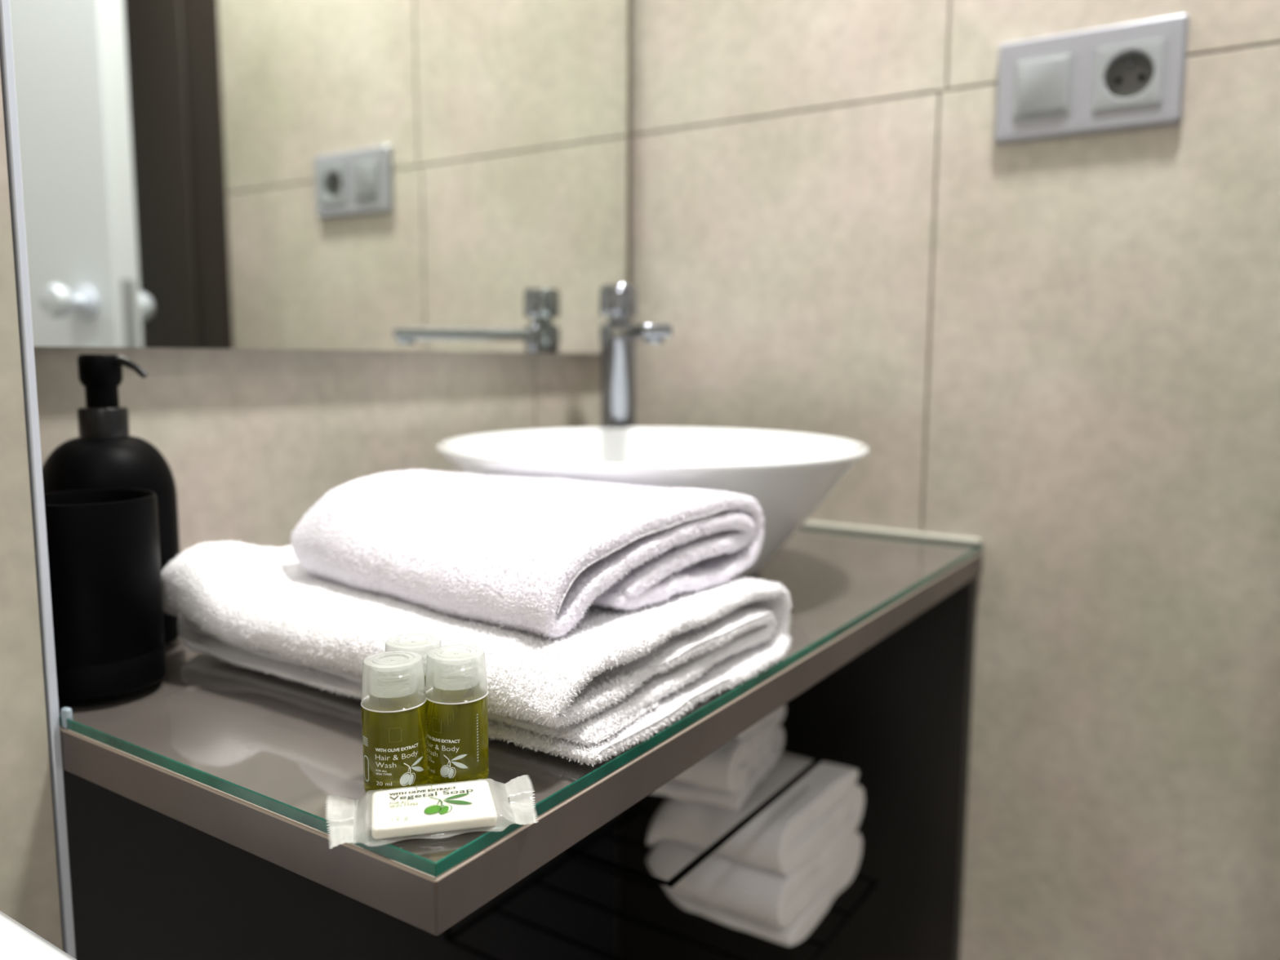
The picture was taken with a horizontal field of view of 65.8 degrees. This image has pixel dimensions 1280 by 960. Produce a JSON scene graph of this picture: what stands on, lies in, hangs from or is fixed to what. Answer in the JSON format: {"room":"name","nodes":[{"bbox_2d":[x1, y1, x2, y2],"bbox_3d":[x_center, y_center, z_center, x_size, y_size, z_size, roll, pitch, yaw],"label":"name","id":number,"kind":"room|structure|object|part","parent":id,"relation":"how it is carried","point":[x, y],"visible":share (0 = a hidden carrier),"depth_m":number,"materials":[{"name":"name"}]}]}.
{"room":"hotel bathroom","nodes":[
{"label":"hotel bathroom","id":0,"kind":"room"},
{"bbox_2d":[0,66,62,951],"bbox_3d":[-0.886,-0.138,-0.245,0.176,2.400,1.845,5,8,33],"label":"wall partition","id":1,"kind":"structure","parent":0,"point":[29,895],"depth_m":0.50,"materials":[{"name":"brown tile"}]},
{"bbox_2d":[0,0,75,959],"bbox_3d":[-0.308,-0.224,0.475,0.013,2.400,0.004,5,8,33],"label":"trim","id":2,"kind":"structure","parent":1,"relation":"attached to","point":[6,56],"depth_m":0.50,"materials":[{"name":"silver metal"}]},
{"bbox_2d":[33,346,619,958],"bbox_3d":[-0.415,-0.254,0.713,0.100,2.400,1.279,5,8,33],"label":"wall","id":3,"kind":"structure","parent":0,"point":[250,440],"depth_m":0.84,"materials":[{"name":"brown tile"}]},
{"bbox_2d":[9,0,632,353],"bbox_3d":[-0.227,-0.615,0.841,0.022,1.002,0.762,5,8,33],"label":"wall mirror","id":4,"kind":"object","parent":3,"relation":"attached to","point":[455,175],"visible":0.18,"depth_m":0.82,"materials":[{"name":"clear mirror"}]},
{"bbox_2d":[618,0,1279,959],"bbox_3d":[0.313,-0.292,1.053,0.938,2.400,0.100,5,8,33],"label":"wall","id":5,"kind":"structure","parent":0,"point":[1061,355],"depth_m":0.98,"materials":[{"name":"brown tile"}]},
{"bbox_2d":[994,13,1189,143],"bbox_3d":[0.410,-0.367,0.910,0.160,0.092,0.014,5,8,33],"label":"light switch","id":6,"kind":"object","parent":5,"relation":"attached to","point":[1127,76],"visible":1,"depth_m":0.91,"materials":[{"name":"white plastic"}]},
{"bbox_3d":[0.365,1.115,-0.350,2.850,0.050,3.000,5,8,33],"label":"floor","id":7,"kind":"structure","parent":0,"visible":0},
{"bbox_2d":[0,911,76,959],"bbox_3d":[-0.358,0.599,0.309,0.196,0.806,0.374,5,8,33],"label":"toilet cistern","id":8,"kind":"object","parent":7,"relation":"on","point":[17,942],"visible":1,"depth_m":0.40,"materials":[{"name":"white ceramic"}]},
{"bbox_2d":[57,520,982,959],"bbox_3d":[-0.052,0.507,0.863,0.449,0.856,0.775,5,8,33],"label":"bathroom vanity","id":9,"kind":"structure","parent":7,"relation":"on","point":[165,864],"depth_m":0.78,"materials":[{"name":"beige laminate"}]},
{"bbox_3d":[-0.241,0.511,0.972,0.016,0.820,0.744,5,8,33],"label":"panel","id":10,"kind":"part","parent":9,"relation":"part of","materials":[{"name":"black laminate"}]},
{"bbox_2d":[59,526,982,877],"bbox_3d":[-0.050,0.091,0.812,0.448,0.006,0.774,5,8,33],"label":"sheet","id":11,"kind":"object","parent":9,"relation":"on","point":[433,868],"visible":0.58,"depth_m":0.46,"materials":[{"name":"clear glass"}]},
{"bbox_2d":[44,488,166,701],"bbox_3d":[-0.312,0.063,0.566,0.069,0.108,0.069,5,8,33],"label":"tumbler","id":12,"kind":"object","parent":11,"relation":"on","point":[104,546],"visible":0.73,"depth_m":0.54,"materials":[{"name":"black"}]},
{"bbox_2d":[42,354,180,644],"bbox_3d":[-0.346,0.013,0.644,0.081,0.188,0.081,1,7,5],"label":"soap dispenser","id":13,"kind":"object","parent":11,"relation":"on","point":[104,455],"visible":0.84,"depth_m":0.62,"materials":[{"name":"black plastic"}]},
{"bbox_3d":[-0.346,-0.054,0.636,0.019,0.017,0.019,1,7,5],"label":"pump stem","id":14,"kind":"part","parent":13,"relation":"part of","materials":[{"name":"black plastic"}]},
{"bbox_2d":[360,650,427,797],"bbox_3d":[-0.106,0.106,0.429,0.028,0.058,0.028,5,8,33],"label":"shampoo bottle","id":15,"kind":"object","parent":11,"relation":"on","point":[394,717],"visible":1,"depth_m":0.42,"materials":[{"name":"green plastic"}]},
{"bbox_2d":[363,722,427,781],"bbox_3d":[-0.105,0.115,0.425,0.027,0.026,0.004,-2,7,-18],"label":"print","id":16,"kind":"object","parent":15,"relation":"attached to","point":[393,751],"depth_m":0.42,"materials":[{"name":"grey paint"}]},
{"bbox_2d":[400,756,423,785],"bbox_3d":[-0.097,0.124,0.422,0.001,0.010,0.012,7,9,42],"label":"print","id":17,"kind":"object","parent":15,"relation":"on","point":[411,767],"depth_m":0.42,"materials":[{"name":"grey"}]},
{"bbox_2d":[383,633,444,695],"bbox_3d":[-0.104,0.102,0.457,0.028,0.058,0.028,5,8,33],"label":"shampoo bottle","id":18,"kind":"object","parent":11,"relation":"on","point":[414,645],"visible":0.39,"depth_m":0.45,"materials":[{"name":"clear plastic"}]},
{"bbox_2d":[324,774,538,848],"bbox_3d":[-0.085,0.134,0.406,0.086,0.007,0.047,-2,7,-15],"label":"soap bar","id":19,"kind":"object","parent":11,"relation":"on","point":[431,809],"visible":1,"depth_m":0.40,"materials":[{"name":"white"}]},
{"bbox_2d":[391,816,408,820],"bbox_3d":[-0.094,0.133,0.389,0.006,0.001,0.004,-2,7,-15],"label":"print","id":20,"kind":"object","parent":19,"relation":"on","point":[392,816],"depth_m":0.39},
{"bbox_2d":[389,800,417,807],"bbox_3d":[-0.096,0.131,0.402,0.011,0.001,0.005,-2,7,-15],"label":"print","id":21,"kind":"object","parent":19,"relation":"on","point":[402,801],"depth_m":0.40},
{"bbox_2d":[389,786,454,795],"bbox_3d":[-0.091,0.130,0.413,0.028,0.001,0.002,-2,7,-15],"label":"print","id":22,"kind":"object","parent":19,"relation":"on","point":[424,790],"depth_m":0.41},
{"bbox_2d":[389,789,472,799],"bbox_3d":[-0.086,0.130,0.410,0.034,0.001,0.005,-2,7,-15],"label":"print","id":23,"kind":"object","parent":19,"relation":"on","point":[463,791],"depth_m":0.41},
{"bbox_2d":[425,804,448,813],"bbox_3d":[-0.081,0.132,0.396,0.009,0.001,0.009,-2,7,-15],"label":"print","id":24,"kind":"object","parent":19,"relation":"on","point":[433,809],"depth_m":0.40},
{"bbox_2d":[442,793,472,804],"bbox_3d":[-0.075,0.131,0.405,0.012,0.001,0.010,-2,7,-15],"label":"print","id":25,"kind":"object","parent":19,"relation":"on","point":[458,802],"depth_m":0.40},
{"bbox_2d":[425,644,488,786],"bbox_3d":[-0.081,0.105,0.439,0.028,0.058,0.028,5,8,33],"label":"shampoo bottle","id":26,"kind":"object","parent":11,"relation":"on","point":[457,706],"visible":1,"depth_m":0.43,"materials":[{"name":"green plastic"}]},
{"bbox_2d":[440,754,467,778],"bbox_3d":[-0.080,0.124,0.428,0.012,0.010,0.001,0,7,-4],"label":"print","id":27,"kind":"object","parent":26,"relation":"attached to","point":[452,766],"depth_m":0.43,"materials":[{"name":"grey paint"}]},
{"bbox_2d":[476,714,478,760],"bbox_3d":[-0.083,0.114,0.435,0.027,0.026,0.004,4,8,26],"label":"print","id":28,"kind":"object","parent":26,"relation":"attached to","point":[477,714],"depth_m":0.43,"materials":[{"name":"grey paint"}]},
{"bbox_2d":[160,539,792,766],"bbox_3d":[-0.101,0.076,0.625,0.335,0.074,0.248,5,8,33],"label":"folded towel","id":29,"kind":"object","parent":11,"relation":"on","point":[599,690],"visible":0.62,"depth_m":0.54,"materials":[{"name":"white fabric"}]},
{"bbox_2d":[289,468,764,640],"bbox_3d":[-0.074,0.030,0.625,0.238,0.065,0.220,5,9,35],"label":"folded towel","id":30,"kind":"object","parent":29,"relation":"on","point":[532,554],"visible":1,"depth_m":0.56,"materials":[{"name":"white fabric"}]},
{"bbox_2d":[599,284,671,427],"bbox_3d":[-0.007,-0.073,1.034,0.052,0.267,0.194,-1,7,-14],"label":"faucet","id":31,"kind":"object","parent":11,"relation":"on","point":[619,337],"visible":0.7,"depth_m":1.08,"materials":[{"name":"silver metal"}]},
{"bbox_3d":[-0.024,-0.197,1.088,0.042,0.034,0.042,-1,7,-14],"label":"lever","id":32,"kind":"part","parent":31,"relation":"part of","materials":[{"name":"silver metal"}]},
{"bbox_3d":[-0.002,-0.150,1.008,0.030,0.013,0.160,-1,7,-14],"label":"spout","id":33,"kind":"part","parent":31,"relation":"part of","materials":[{"name":"silver metal"}]},
{"bbox_2d":[435,427,869,579],"bbox_3d":[0.011,0.023,0.879,0.374,0.114,0.374,5,8,33],"label":"washbasin","id":34,"kind":"object","parent":11,"relation":"on","point":[790,475],"visible":0.5,"depth_m":0.81,"materials":[{"name":"white ceramic"}]},
{"bbox_2d":[444,751,878,959],"bbox_3d":[0.009,0.263,0.885,0.290,0.304,0.400,5,8,33],"label":"towel rack","id":35,"kind":"object","parent":9,"relation":"attached to","point":[449,937],"visible":0.59,"depth_m":0.89,"materials":[{"name":"black metal"}]},
{"bbox_3d":[-0.172,0.263,0.870,0.004,0.302,0.004,7,10,44],"label":"post","id":36,"kind":"part","parent":35,"relation":"part of","materials":[{"name":"black metal"}]},
{"bbox_3d":[-0.087,0.397,1.017,0.005,0.005,0.310,5,8,33],"label":"rail","id":37,"kind":"part","parent":35,"relation":"part of","materials":[{"name":"black metal"}]},
{"bbox_3d":[-0.001,0.232,1.127,0.004,0.302,0.004,7,10,44],"label":"post","id":38,"kind":"part","parent":35,"relation":"part of","materials":[{"name":"black"}]},
{"bbox_3d":[0.089,0.249,0.746,0.005,0.005,0.255,5,8,33],"label":"rail","id":39,"kind":"part","parent":35,"relation":"part of","materials":[{"name":"black metal"}]},
{"bbox_2d":[646,751,864,946],"bbox_3d":[0.117,0.341,0.955,0.143,0.123,0.197,5,8,33],"label":"folded towel","id":40,"kind":"object","parent":35,"relation":"on","point":[776,877],"visible":0.82,"depth_m":0.89,"materials":[{"name":"white fabric"}]},
{"bbox_2d":[651,704,785,809],"bbox_3d":[0.044,0.236,0.938,0.152,0.081,0.183,3,8,23],"label":"folded towel","id":41,"kind":"object","parent":40,"relation":"on","point":[726,776],"visible":0.28,"depth_m":0.86,"materials":[{"name":"white fabric"}]},
{"bbox_3d":[0.151,0.417,0.861,0.005,0.005,0.310,5,8,33],"label":"rail","id":42,"kind":"part","parent":35,"relation":"part of","materials":[{"name":"black metal"}]},
{"bbox_3d":[0.159,0.489,1.172,0.428,0.820,0.025,5,8,33],"label":"panel","id":43,"kind":"part","parent":9,"relation":"part of","materials":[{"name":"grey laminate"}]}
]}

